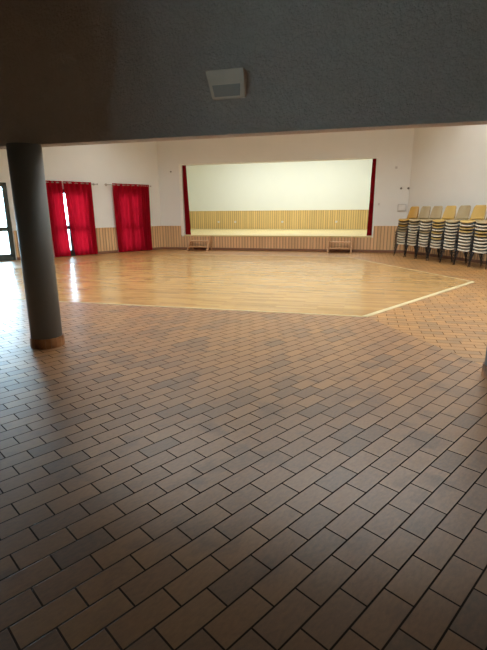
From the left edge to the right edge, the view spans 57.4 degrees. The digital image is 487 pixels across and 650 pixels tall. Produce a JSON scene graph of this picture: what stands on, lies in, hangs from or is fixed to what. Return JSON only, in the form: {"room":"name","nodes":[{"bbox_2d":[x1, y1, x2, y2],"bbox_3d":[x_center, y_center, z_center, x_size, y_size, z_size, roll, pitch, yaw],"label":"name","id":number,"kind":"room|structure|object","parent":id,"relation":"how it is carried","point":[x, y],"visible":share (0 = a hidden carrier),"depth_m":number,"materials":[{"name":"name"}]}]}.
{"room":"community hall","nodes":[
{"label":"community hall","id":0,"kind":"room"},
{"bbox_2d":[0,141,160,259],"bbox_3d":[-7.429,-4.484,12.987,0.220,5.200,11.926,13,20,43],"label":"wall","id":1,"kind":"structure","parent":0,"point":[135,162],"depth_m":15.40,"materials":[{"name":"white paint"}]},
{"bbox_2d":[0,182,15,260],"bbox_3d":[-7.720,-2.923,13.065,0.229,2.460,1.660,13,20,43],"label":"door","id":2,"kind":"structure","parent":1,"relation":"in","point":[4,257],"depth_m":13.55,"materials":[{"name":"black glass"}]},
{"bbox_2d":[13,231,19,256],"bbox_3d":[-6.624,-2.594,14.095,0.040,0.810,1.140,13,20,43],"label":"trim","id":3,"kind":"structure","parent":1,"relation":"attached to","point":[15,232],"depth_m":13.73,"materials":[{"name":"brown wood"}]},
{"bbox_2d":[63,189,89,255],"bbox_3d":[-5.814,-3.340,14.932,0.229,2.320,1.300,13,20,43],"label":"window","id":4,"kind":"structure","parent":1,"relation":"in","point":[72,250],"depth_m":15.01,"materials":[{"name":"clear glass"}]},
{"bbox_2d":[96,227,117,250],"bbox_3d":[-4.895,-3.035,15.774,0.040,0.810,0.920,13,20,43],"label":"trim","id":5,"kind":"structure","parent":1,"relation":"attached to","point":[106,237],"depth_m":15.81,"materials":[{"name":"brown wood"}]},
{"bbox_2d":[98,250,117,253],"bbox_3d":[-4.894,-2.601,15.886,0.035,0.085,0.920,13,20,43],"label":"baseboard","id":6,"kind":"structure","parent":1,"relation":"attached to","point":[112,251],"depth_m":15.90,"materials":[{"name":"brown wood"}]},
{"bbox_2d":[151,226,161,247],"bbox_3d":[-3.489,-3.393,17.139,0.040,0.810,0.826,13,20,43],"label":"trim","id":7,"kind":"structure","parent":1,"relation":"attached to","point":[155,230],"depth_m":17.25,"materials":[{"name":"brown wood"}]},
{"bbox_3d":[-5.669,-4.627,14.511,0.133,0.080,1.942,13,20,43],"label":"curtain rod","id":8,"kind":"object","parent":1,"relation":"attached to","visible":0},
{"bbox_2d":[45,180,70,256],"bbox_3d":[-5.995,-3.419,14.412,0.085,2.388,0.590,13,20,43],"label":"curtain","id":9,"kind":"object","parent":8,"relation":"hanging from","point":[55,197],"visible":0.98,"depth_m":14.40,"materials":[{"name":"red fabric"}]},
{"bbox_2d":[63,181,97,254],"bbox_3d":[-5.455,-3.556,14.936,0.084,2.388,1.010,13,20,43],"label":"curtain","id":10,"kind":"object","parent":8,"relation":"hanging from","point":[79,199],"visible":1,"depth_m":14.95,"materials":[{"name":"red fabric"}]},
{"bbox_3d":[-4.141,-5.016,15.995,0.133,0.080,1.892,13,20,43],"label":"curtain rod","id":11,"kind":"object","parent":1,"relation":"attached to","visible":0},
{"bbox_2d":[112,183,144,251],"bbox_3d":[-4.156,-3.887,16.197,0.089,2.388,1.190,13,20,43],"label":"curtain","id":12,"kind":"object","parent":11,"relation":"hanging from","point":[128,210],"visible":1,"depth_m":16.19,"materials":[{"name":"red fabric"}]},
{"bbox_2d":[141,184,152,249],"bbox_3d":[-3.639,-4.018,16.698,0.092,2.388,0.366,13,20,43],"label":"curtain","id":13,"kind":"object","parent":11,"relation":"hanging from","point":[144,188],"visible":1,"depth_m":16.68,"materials":[{"name":"red fabric"}]},
{"bbox_2d":[0,254,473,316],"bbox_3d":[-1.354,-1.334,10.963,12.690,0.003,8.230,3,15,15],"label":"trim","id":14,"kind":"structure","parent":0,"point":[464,284],"depth_m":6.92,"materials":[{"name":"beige wood"}]},
{"bbox_2d":[0,249,486,649],"bbox_3d":[0.422,0.403,4.084,23.904,0.001,27.804,0,14,0],"label":"floor","id":15,"kind":"structure","parent":0,"point":[171,478],"depth_m":2.61,"materials":[{"name":"tile"}]},
{"bbox_2d":[6,142,64,349],"bbox_3d":[-2.156,-0.778,4.637,0.352,2.055,0.352,0,14,0],"label":"pillar","id":16,"kind":"structure","parent":15,"relation":"on","point":[25,160],"depth_m":4.51,"materials":[{"name":"grey paint"}]},
{"bbox_2d":[187,236,211,250],"bbox_3d":[-1.660,-3.067,16.716,0.800,0.530,0.612,3,15,15],"label":"steps","id":17,"kind":"structure","parent":15,"relation":"on","point":[191,237],"depth_m":16.67,"materials":[{"name":"brown wood"}]},
{"bbox_2d":[327,237,352,253],"bbox_3d":[3.336,-2.775,15.419,0.820,0.530,0.612,3,15,15],"label":"steps","id":18,"kind":"structure","parent":15,"relation":"on","point":[329,241],"depth_m":15.31,"materials":[{"name":"brown wood"}]},
{"bbox_2d":[393,242,414,256],"bbox_3d":[5.146,-2.588,14.041,0.546,0.818,0.509,-8,16,-26],"label":"chair","id":19,"kind":"object","parent":15,"relation":"on","point":[400,243],"visible":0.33,"depth_m":14.07,"materials":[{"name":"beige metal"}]},
{"bbox_3d":[5.146,-2.664,14.022,0.546,0.818,0.509,-8,16,-27],"label":"chair","id":20,"kind":"object","parent":19,"relation":"on","visible":0},
{"bbox_3d":[5.142,-2.740,14.001,0.546,0.818,0.509,-7,16,-25],"label":"chair","id":21,"kind":"object","parent":20,"relation":"on","visible":0},
{"bbox_2d":[394,234,407,247],"bbox_3d":[5.143,-2.816,13.983,0.546,0.818,0.509,-8,16,-27],"label":"chair","id":22,"kind":"object","parent":21,"relation":"on","point":[398,235],"visible":0.24,"depth_m":14.01,"materials":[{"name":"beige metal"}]},
{"bbox_3d":[5.140,-2.892,13.962,0.546,0.818,0.509,-7,16,-25],"label":"chair","id":23,"kind":"object","parent":22,"relation":"on","visible":0},
{"bbox_2d":[394,229,406,242],"bbox_3d":[5.139,-2.968,13.943,0.546,0.818,0.509,-8,16,-26],"label":"chair","id":24,"kind":"object","parent":23,"relation":"on","point":[399,230],"visible":0.31,"depth_m":13.96,"materials":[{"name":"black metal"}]},
{"bbox_3d":[5.139,-3.044,13.924,0.546,0.818,0.509,-8,16,-26],"label":"chair","id":25,"kind":"object","parent":24,"relation":"on","visible":0},
{"bbox_2d":[395,213,418,237],"bbox_3d":[5.142,-3.120,13.906,0.546,0.818,0.509,-7,16,-26],"label":"chair","id":26,"kind":"object","parent":25,"relation":"on","point":[399,225],"visible":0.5,"depth_m":13.91,"materials":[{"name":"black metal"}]},
{"bbox_2d":[395,211,418,235],"bbox_3d":[5.142,-3.197,13.886,0.546,0.818,0.509,-7,16,-25],"label":"chair","id":27,"kind":"object","parent":26,"relation":"on","point":[400,222],"visible":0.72,"depth_m":13.87,"materials":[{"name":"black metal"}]},
{"bbox_2d":[395,206,418,232],"bbox_3d":[5.139,-3.272,13.866,0.546,0.818,0.509,-7,16,-25],"label":"chair","id":28,"kind":"object","parent":27,"relation":"on","point":[413,212],"visible":0.82,"depth_m":13.91,"materials":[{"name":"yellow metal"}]},
{"bbox_2d":[404,243,425,258],"bbox_3d":[5.285,-2.461,13.535,0.546,0.818,0.509,-8,16,-26],"label":"chair","id":29,"kind":"object","parent":15,"relation":"on","point":[408,244],"visible":0.31,"depth_m":13.55,"materials":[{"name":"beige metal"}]},
{"bbox_2d":[404,240,427,255],"bbox_3d":[5.287,-2.537,13.517,0.546,0.818,0.509,-8,16,-26],"label":"chair","id":30,"kind":"object","parent":29,"relation":"on","point":[409,241],"visible":0.22,"depth_m":13.53,"materials":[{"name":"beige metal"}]},
{"bbox_2d":[404,238,427,251],"bbox_3d":[5.282,-2.612,13.496,0.546,0.818,0.509,-7,16,-25],"label":"chair","id":31,"kind":"object","parent":30,"relation":"on","point":[408,239],"visible":0.17,"depth_m":13.51,"materials":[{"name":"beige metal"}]},
{"bbox_2d":[404,235,416,249],"bbox_3d":[5.285,-2.689,13.477,0.546,0.818,0.509,-7,16,-25],"label":"chair","id":32,"kind":"object","parent":31,"relation":"on","point":[409,236],"visible":0.27,"depth_m":13.50,"materials":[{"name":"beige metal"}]},
{"bbox_2d":[405,230,417,242],"bbox_3d":[5.281,-2.841,13.438,0.546,0.818,0.509,-8,16,-26],"label":"chair","id":33,"kind":"object","parent":32,"relation":"on","point":[409,231],"visible":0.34,"depth_m":13.46,"materials":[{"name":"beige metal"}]},
{"bbox_2d":[405,216,429,242],"bbox_3d":[5.281,-2.917,13.419,0.546,0.818,0.509,-8,16,-27],"label":"chair","id":34,"kind":"object","parent":33,"relation":"on","point":[409,228],"visible":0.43,"depth_m":13.45,"materials":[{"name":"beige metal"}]},
{"bbox_2d":[405,215,429,238],"bbox_3d":[5.279,-2.993,13.399,0.546,0.818,0.509,-7,16,-25],"label":"chair","id":35,"kind":"object","parent":34,"relation":"on","point":[411,225],"visible":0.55,"depth_m":13.36,"materials":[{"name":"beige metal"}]},
{"bbox_2d":[405,210,430,236],"bbox_3d":[5.284,-3.069,13.381,0.546,0.818,0.509,-7,16,-26],"label":"chair","id":36,"kind":"object","parent":35,"relation":"on","point":[410,223],"visible":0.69,"depth_m":13.37,"materials":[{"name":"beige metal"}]},
{"bbox_2d":[405,206,430,233],"bbox_3d":[5.285,-3.145,13.362,0.546,0.818,0.509,-7,16,-25],"label":"chair","id":37,"kind":"object","parent":36,"relation":"on","point":[424,213],"visible":0.77,"depth_m":13.40,"materials":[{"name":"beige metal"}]},
{"bbox_2d":[414,244,439,259],"bbox_3d":[5.429,-2.333,13.031,0.546,0.818,0.509,-8,16,-26],"label":"chair","id":38,"kind":"object","parent":15,"relation":"on","point":[419,245],"visible":0.29,"depth_m":13.07,"materials":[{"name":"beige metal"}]},
{"bbox_2d":[415,241,439,257],"bbox_3d":[5.423,-2.409,13.010,0.546,0.818,0.509,-8,16,-26],"label":"chair","id":39,"kind":"object","parent":38,"relation":"on","point":[420,242],"visible":0.27,"depth_m":13.00,"materials":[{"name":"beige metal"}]},
{"bbox_2d":[415,239,439,252],"bbox_3d":[5.423,-2.485,12.991,0.546,0.818,0.509,-8,16,-26],"label":"chair","id":40,"kind":"object","parent":38,"relation":"on","point":[419,240],"visible":0.25,"depth_m":12.99,"materials":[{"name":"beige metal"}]},
{"bbox_2d":[415,236,440,251],"bbox_3d":[5.424,-2.561,12.972,0.546,0.818,0.509,-8,16,-27],"label":"chair","id":41,"kind":"object","parent":40,"relation":"on","point":[420,237],"visible":0.23,"depth_m":13.00,"materials":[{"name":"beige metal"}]},
{"bbox_2d":[416,233,428,247],"bbox_3d":[5.428,-2.638,12.953,0.546,0.818,0.509,-7,16,-25],"label":"chair","id":42,"kind":"object","parent":41,"relation":"on","point":[421,234],"visible":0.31,"depth_m":12.97,"materials":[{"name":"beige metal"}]},
{"bbox_2d":[415,230,429,245],"bbox_3d":[5.426,-2.713,12.934,0.546,0.818,0.509,-7,16,-26],"label":"chair","id":43,"kind":"object","parent":42,"relation":"on","point":[420,231],"visible":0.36,"depth_m":12.93,"materials":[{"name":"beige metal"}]},
{"bbox_2d":[416,217,441,239],"bbox_3d":[5.421,-2.865,12.894,0.546,0.818,0.509,-8,16,-26],"label":"chair","id":44,"kind":"object","parent":43,"relation":"on","point":[421,226],"visible":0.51,"depth_m":12.91,"materials":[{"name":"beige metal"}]},
{"bbox_2d":[416,218,441,241],"bbox_3d":[5.423,-2.790,12.914,0.546,0.818,0.509,-8,16,-27],"label":"chair","id":45,"kind":"object","parent":43,"relation":"on","point":[423,229],"visible":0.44,"depth_m":12.90,"materials":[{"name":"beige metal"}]},
{"bbox_2d":[416,210,442,237],"bbox_3d":[5.424,-2.942,12.876,0.546,0.818,0.509,-8,16,-27],"label":"chair","id":46,"kind":"object","parent":40,"relation":"on","point":[421,223],"visible":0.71,"depth_m":12.87,"materials":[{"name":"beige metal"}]},
{"bbox_2d":[416,206,442,234],"bbox_3d":[5.421,-3.018,12.856,0.546,0.818,0.509,-7,16,-26],"label":"chair","id":47,"kind":"object","parent":46,"relation":"on","point":[436,212],"visible":0.82,"depth_m":12.89,"materials":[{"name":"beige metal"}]},
{"bbox_2d":[426,245,452,262],"bbox_3d":[5.564,-2.205,12.524,0.546,0.818,0.509,-8,16,-26],"label":"chair","id":48,"kind":"object","parent":15,"relation":"on","point":[432,246],"visible":0.33,"depth_m":12.48,"materials":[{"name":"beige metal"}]},
{"bbox_2d":[426,243,452,258],"bbox_3d":[5.566,-2.282,12.505,0.546,0.818,0.509,-8,16,-26],"label":"chair","id":49,"kind":"object","parent":48,"relation":"on","point":[431,244],"visible":0.26,"depth_m":12.51,"materials":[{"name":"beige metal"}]},
{"bbox_2d":[427,240,452,255],"bbox_3d":[5.569,-2.358,12.486,0.546,0.818,0.509,-7,16,-26],"label":"chair","id":50,"kind":"object","parent":48,"relation":"on","point":[432,241],"visible":0.24,"depth_m":12.49,"materials":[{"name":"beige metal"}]},
{"bbox_2d":[427,234,441,249],"bbox_3d":[5.562,-2.510,12.446,0.546,0.818,0.509,-8,16,-27],"label":"chair","id":51,"kind":"object","parent":50,"relation":"on","point":[432,235],"visible":0.3,"depth_m":12.49,"materials":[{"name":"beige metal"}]},
{"bbox_2d":[427,231,442,246],"bbox_3d":[5.564,-2.586,12.428,0.546,0.818,0.509,-8,16,-26],"label":"chair","id":52,"kind":"object","parent":51,"relation":"on","point":[432,232],"visible":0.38,"depth_m":12.48,"materials":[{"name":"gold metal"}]},
{"bbox_2d":[428,228,443,244],"bbox_3d":[5.566,-2.662,12.409,0.546,0.818,0.509,-8,16,-27],"label":"chair","id":53,"kind":"object","parent":52,"relation":"on","point":[434,229],"visible":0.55,"depth_m":12.39,"materials":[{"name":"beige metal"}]},
{"bbox_2d":[428,214,455,240],"bbox_3d":[5.564,-2.738,12.389,0.546,0.818,0.509,-8,16,-26],"label":"chair","id":54,"kind":"object","parent":53,"relation":"on","point":[434,226],"visible":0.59,"depth_m":12.35,"materials":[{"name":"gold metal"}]},
{"bbox_2d":[428,212,455,238],"bbox_3d":[5.564,-2.814,12.370,0.546,0.818,0.509,-8,16,-26],"label":"chair","id":55,"kind":"object","parent":54,"relation":"on","point":[433,223],"visible":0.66,"depth_m":12.36,"materials":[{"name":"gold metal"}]},
{"bbox_2d":[428,206,456,235],"bbox_3d":[5.565,-2.890,12.351,0.546,0.818,0.509,-7,16,-26],"label":"chair","id":56,"kind":"object","parent":55,"relation":"on","point":[449,213],"visible":0.83,"depth_m":12.38,"materials":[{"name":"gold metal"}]},
{"bbox_2d":[427,237,453,253],"bbox_3d":[5.567,-2.434,12.467,0.546,0.818,0.509,-8,16,-27],"label":"chair","id":57,"kind":"object","parent":50,"relation":"on","point":[432,238],"visible":0.27,"depth_m":12.50,"materials":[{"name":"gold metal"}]},
{"bbox_2d":[439,247,466,264],"bbox_3d":[5.712,-2.078,12.020,0.546,0.818,0.509,-7,16,-25],"label":"chair","id":58,"kind":"object","parent":15,"relation":"on","point":[444,248],"visible":0.23,"depth_m":12.05,"materials":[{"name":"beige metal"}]},
{"bbox_2d":[439,244,466,259],"bbox_3d":[5.707,-2.154,12.000,0.546,0.818,0.509,-8,16,-27],"label":"chair","id":59,"kind":"object","parent":58,"relation":"on","point":[444,245],"visible":0.3,"depth_m":12.03,"materials":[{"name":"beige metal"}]},
{"bbox_2d":[439,241,467,257],"bbox_3d":[5.706,-2.230,11.980,0.546,0.818,0.509,-8,16,-26],"label":"chair","id":60,"kind":"object","parent":59,"relation":"on","point":[445,242],"visible":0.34,"depth_m":12.01,"materials":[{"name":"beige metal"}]},
{"bbox_2d":[440,238,467,255],"bbox_3d":[5.709,-2.307,11.962,0.546,0.818,0.509,-8,16,-27],"label":"chair","id":61,"kind":"object","parent":60,"relation":"on","point":[445,239],"visible":0.27,"depth_m":11.97,"materials":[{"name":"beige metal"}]},
{"bbox_2d":[440,235,457,250],"bbox_3d":[5.706,-2.383,11.942,0.546,0.818,0.509,-8,16,-27],"label":"chair","id":62,"kind":"object","parent":61,"relation":"on","point":[445,236],"visible":0.31,"depth_m":11.99,"materials":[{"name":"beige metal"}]},
{"bbox_2d":[440,232,456,247],"bbox_3d":[5.702,-2.458,11.921,0.546,0.818,0.509,-8,16,-26],"label":"chair","id":63,"kind":"object","parent":62,"relation":"on","point":[446,233],"visible":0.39,"depth_m":11.95,"materials":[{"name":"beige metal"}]},
{"bbox_2d":[441,217,469,243],"bbox_3d":[5.704,-2.535,11.903,0.546,0.818,0.509,-8,16,-27],"label":"chair","id":64,"kind":"object","parent":63,"relation":"on","point":[446,230],"visible":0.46,"depth_m":11.89,"materials":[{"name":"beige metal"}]},
{"bbox_2d":[441,215,469,243],"bbox_3d":[5.702,-2.610,11.883,0.546,0.818,0.509,-7,16,-26],"label":"chair","id":65,"kind":"object","parent":64,"relation":"on","point":[446,227],"visible":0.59,"depth_m":11.88,"materials":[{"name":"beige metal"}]},
{"bbox_2d":[441,214,469,239],"bbox_3d":[5.700,-2.687,11.864,0.546,0.818,0.509,-8,16,-27],"label":"chair","id":66,"kind":"object","parent":65,"relation":"on","point":[446,224],"visible":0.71,"depth_m":11.88,"materials":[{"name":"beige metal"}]},
{"bbox_2d":[441,205,470,236],"bbox_3d":[5.701,-2.763,11.844,0.546,0.818,0.509,-7,16,-25],"label":"chair","id":67,"kind":"object","parent":66,"relation":"on","point":[463,212],"visible":0.79,"depth_m":11.88,"materials":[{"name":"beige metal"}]},
{"bbox_2d":[453,248,481,266],"bbox_3d":[5.852,-1.951,11.514,0.546,0.818,0.509,-8,16,-27],"label":"chair","id":68,"kind":"object","parent":15,"relation":"on","point":[458,249],"visible":0.28,"depth_m":11.51,"materials":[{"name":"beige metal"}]},
{"bbox_2d":[453,245,482,262],"bbox_3d":[5.851,-2.027,11.495,0.546,0.818,0.509,-8,16,-27],"label":"chair","id":69,"kind":"object","parent":68,"relation":"on","point":[459,246],"visible":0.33,"depth_m":11.46,"materials":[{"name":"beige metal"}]},
{"bbox_2d":[453,242,482,259],"bbox_3d":[5.850,-2.103,11.475,0.546,0.818,0.509,-7,16,-25],"label":"chair","id":70,"kind":"object","parent":69,"relation":"on","point":[459,243],"visible":0.31,"depth_m":11.47,"materials":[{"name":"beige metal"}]},
{"bbox_2d":[454,236,471,252],"bbox_3d":[5.850,-2.255,11.437,0.546,0.818,0.509,-8,16,-27],"label":"chair","id":71,"kind":"object","parent":70,"relation":"on","point":[460,237],"visible":0.3,"depth_m":11.47,"materials":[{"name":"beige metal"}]},
{"bbox_2d":[454,233,472,250],"bbox_3d":[5.845,-2.331,11.417,0.546,0.818,0.509,-8,16,-26],"label":"chair","id":72,"kind":"object","parent":71,"relation":"on","point":[460,234],"visible":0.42,"depth_m":11.43,"materials":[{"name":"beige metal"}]},
{"bbox_2d":[454,230,473,246],"bbox_3d":[5.842,-2.407,11.396,0.546,0.818,0.509,-8,16,-26],"label":"chair","id":73,"kind":"object","parent":72,"relation":"on","point":[460,231],"visible":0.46,"depth_m":11.42,"materials":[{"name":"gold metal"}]},
{"bbox_2d":[455,214,485,243],"bbox_3d":[5.846,-2.483,11.378,0.546,0.818,0.509,-7,16,-26],"label":"chair","id":74,"kind":"object","parent":73,"relation":"on","point":[461,228],"visible":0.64,"depth_m":11.35,"materials":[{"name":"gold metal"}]},
{"bbox_2d":[455,213,485,240],"bbox_3d":[5.842,-2.559,11.358,0.546,0.818,0.509,-8,16,-26],"label":"chair","id":75,"kind":"object","parent":74,"relation":"on","point":[462,224],"visible":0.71,"depth_m":11.33,"materials":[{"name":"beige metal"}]},
{"bbox_2d":[455,205,486,237],"bbox_3d":[5.841,-2.635,11.338,0.546,0.818,0.509,-7,16,-25],"label":"chair","id":76,"kind":"object","parent":75,"relation":"on","point":[479,211],"visible":0.88,"depth_m":11.37,"materials":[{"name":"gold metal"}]},
{"bbox_2d":[453,239,483,257],"bbox_3d":[5.847,-2.179,11.456,0.546,0.818,0.509,-8,16,-26],"label":"chair","id":77,"kind":"object","parent":70,"relation":"on","point":[459,240],"visible":0.29,"depth_m":11.46,"materials":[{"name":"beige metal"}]},
{"bbox_2d":[468,250,486,269],"bbox_3d":[5.988,-1.823,11.007,0.546,0.818,0.509,-7,16,-26],"label":"chair","id":78,"kind":"object","parent":15,"relation":"on","point":[481,252],"visible":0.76,"depth_m":11.04,"materials":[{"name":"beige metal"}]},
{"bbox_2d":[468,247,486,265],"bbox_3d":[5.990,-1.899,10.988,0.546,0.818,0.509,-7,16,-25],"label":"chair","id":79,"kind":"object","parent":78,"relation":"on","point":[474,248],"visible":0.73,"depth_m":11.02,"materials":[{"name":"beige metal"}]},
{"bbox_2d":[468,243,486,262],"bbox_3d":[5.985,-1.975,10.969,0.546,0.818,0.509,-8,16,-27],"label":"chair","id":80,"kind":"object","parent":79,"relation":"on","point":[474,244],"visible":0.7,"depth_m":10.97,"materials":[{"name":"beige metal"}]},
{"bbox_2d":[468,240,486,259],"bbox_3d":[5.985,-2.051,10.949,0.546,0.818,0.509,-7,16,-26],"label":"chair","id":81,"kind":"object","parent":80,"relation":"on","point":[476,241],"visible":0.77,"depth_m":10.92,"materials":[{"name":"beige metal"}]},
{"bbox_2d":[469,237,486,254],"bbox_3d":[5.984,-2.127,10.929,0.546,0.818,0.509,-7,16,-25],"label":"chair","id":82,"kind":"object","parent":81,"relation":"on","point":[475,238],"visible":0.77,"depth_m":10.95,"materials":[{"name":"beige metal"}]},
{"bbox_2d":[469,234,486,251],"bbox_3d":[5.986,-2.203,10.910,0.546,0.818,0.509,-7,16,-25],"label":"chair","id":83,"kind":"object","parent":82,"relation":"on","point":[475,235],"visible":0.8,"depth_m":10.95,"materials":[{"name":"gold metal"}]},
{"bbox_2d":[470,230,486,247],"bbox_3d":[5.984,-2.279,10.891,0.546,0.818,0.509,-7,16,-25],"label":"chair","id":84,"kind":"object","parent":83,"relation":"on","point":[477,231],"visible":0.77,"depth_m":10.90,"materials":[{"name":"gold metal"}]},
{"bbox_2d":[470,227,486,244],"bbox_3d":[5.983,-2.355,10.871,0.546,0.818,0.509,-7,16,-25],"label":"chair","id":85,"kind":"object","parent":84,"relation":"on","point":[477,228],"visible":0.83,"depth_m":10.89,"materials":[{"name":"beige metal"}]},
{"bbox_2d":[470,224,486,241],"bbox_3d":[5.982,-2.432,10.853,0.546,0.818,0.509,-8,16,-26],"label":"chair","id":86,"kind":"object","parent":85,"relation":"on","point":[477,225],"visible":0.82,"depth_m":10.91,"materials":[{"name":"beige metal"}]},
{"bbox_2d":[471,217,486,238],"bbox_3d":[5.984,-2.508,10.834,0.546,0.818,0.509,-8,16,-26],"label":"chair","id":87,"kind":"object","parent":86,"relation":"on","point":[477,221],"visible":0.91,"depth_m":10.88,"materials":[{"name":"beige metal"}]},
{"bbox_2d":[481,348,486,378],"bbox_3d":[2.236,-0.543,3.581,0.352,2.055,0.352,0,14,0],"label":"pillar","id":88,"kind":"structure","parent":15,"relation":"on","point":[484,366],"depth_m":3.82,"materials":[{"name":"grey paint"}]},
{"bbox_2d":[0,0,486,148],"bbox_3d":[-3.739,-3.416,4.509,26.847,3.145,0.162,3,15,15],"label":"wall","id":89,"kind":"structure","parent":0,"point":[73,72],"depth_m":3.73,"materials":[{"name":"paint"}]},
{"bbox_2d":[205,67,246,99],"bbox_3d":[-0.141,-2.015,3.727,0.329,0.200,0.128,3,15,15],"label":"wall speaker","id":90,"kind":"object","parent":89,"relation":"attached to","point":[231,83],"visible":1,"depth_m":3.70,"materials":[{"name":"plastic"}]},
{"bbox_2d":[212,83,239,96],"bbox_3d":[-0.139,-1.968,3.740,0.240,0.080,0.065,3,15,15],"label":"grille","id":91,"kind":"object","parent":90,"relation":"attached to","point":[218,89],"depth_m":3.72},
{"bbox_2d":[184,229,371,237],"bbox_3d":[1.643,-4.013,19.283,14.450,0.050,6.295,3,15,15],"label":"floor","id":92,"kind":"structure","parent":0,"point":[348,233],"depth_m":18.17,"materials":[{"name":"beige wood"}]},
{"bbox_2d":[186,159,372,210],"bbox_3d":[2.478,-6.623,21.913,14.850,4.800,0.221,3,15,15],"label":"wall","id":93,"kind":"structure","parent":0,"point":[332,184],"depth_m":21.90,"materials":[{"name":"white paint"}]},
{"bbox_2d":[189,210,368,228],"bbox_3d":[2.455,-5.237,22.136,14.450,0.905,0.045,3,15,15],"label":"trim","id":94,"kind":"structure","parent":93,"relation":"attached to","point":[292,219],"depth_m":22.27,"materials":[{"name":"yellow wood"}]},
{"bbox_2d":[157,128,413,237],"bbox_3d":[0.858,-5.305,15.966,14.850,5.200,0.222,3,15,15],"label":"wall","id":95,"kind":"structure","parent":0,"point":[392,147],"depth_m":15.28,"materials":[{"name":"white paint"}]},
{"bbox_2d":[161,226,181,246],"bbox_3d":[-2.805,-3.441,17.310,0.853,0.810,0.040,3,15,15],"label":"trim","id":96,"kind":"structure","parent":95,"relation":"attached to","point":[171,235],"depth_m":17.31,"materials":[{"name":"brown wood"}]},
{"bbox_2d":[182,165,190,234],"bbox_3d":[-2.155,-4.714,16.875,0.266,2.528,0.065,3,15,15],"label":"stage curtain","id":97,"kind":"object","parent":95,"relation":"hanging from","point":[185,188],"visible":1,"depth_m":16.91,"materials":[{"name":"fabric"}]},
{"bbox_2d":[182,236,372,249],"bbox_3d":[1.051,-3.027,16.366,7.120,0.415,0.029,3,15,15],"label":"trim","id":98,"kind":"structure","parent":95,"relation":"attached to","point":[217,242],"depth_m":16.26,"materials":[{"name":"brown wood"}]},
{"bbox_2d":[179,157,377,234],"bbox_3d":[1.067,-4.555,16.085,7.120,2.585,0.250,3,15,15],"label":"trim","id":99,"kind":"structure","parent":95,"relation":"attached to","point":[180,165],"depth_m":16.57,"materials":[{"name":"white paint"}]},
{"bbox_2d":[162,247,403,252],"bbox_3d":[1.156,-2.778,16.398,9.041,0.085,0.040,3,15,15],"label":"baseboard","id":100,"kind":"structure","parent":95,"relation":"attached to","point":[194,248],"depth_m":16.28,"materials":[{"name":"brown wood"}]},
{"bbox_2d":[367,159,375,235],"bbox_3d":[4.379,-4.333,15.179,0.200,2.528,0.066,3,15,15],"label":"stage curtain","id":101,"kind":"object","parent":95,"relation":"hanging from","point":[371,202],"visible":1,"depth_m":15.20,"materials":[{"name":"fabric"}]},
{"bbox_2d":[372,226,403,249],"bbox_3d":[5.004,-2.986,15.283,1.068,0.810,0.041,3,15,15],"label":"trim","id":102,"kind":"structure","parent":95,"relation":"attached to","point":[383,236],"depth_m":15.31,"materials":[{"name":"brown wood"}]},
{"bbox_2d":[397,204,405,210],"bbox_3d":[5.319,-3.943,14.942,0.270,0.220,0.058,3,15,15],"label":"control box","id":103,"kind":"object","parent":95,"relation":"attached to","point":[401,207],"visible":1,"depth_m":14.92,"materials":[{"name":"grey plastic"}]},
{"bbox_2d":[407,124,486,219],"bbox_3d":[9.062,-1.892,2.299,0.223,5.200,26.682,-4,15,-15],"label":"wall","id":104,"kind":"structure","parent":0,"point":[449,165],"depth_m":12.93,"materials":[{"name":"white paint"}]},
{"bbox_2d":[406,251,485,263],"bbox_3d":[6.751,-1.404,10.828,0.036,0.085,9.500,-4,15,-15],"label":"baseboard","id":105,"kind":"structure","parent":104,"relation":"attached to","point":[410,252],"depth_m":13.23,"materials":[{"name":"brown wood"}]},
{"bbox_2d":[405,245,486,260],"bbox_3d":[6.744,-1.838,10.716,0.045,0.810,9.500,-4,15,-14],"label":"trim","id":106,"kind":"structure","parent":104,"relation":"attached to","point":[410,248],"depth_m":13.22,"materials":[{"name":"brown wood"}]},
{"label":"outside","id":107,"kind":"structure","parent":0,"visible":0},
{"bbox_2d":[0,221,70,254],"bbox_3d":[0.012,1.599,0.407,180.000,0.200,180.000,0,14,0],"label":"ground","id":108,"kind":"structure","parent":107,"point":[4,243],"depth_m":25.59,"materials":[{"name":"white"}]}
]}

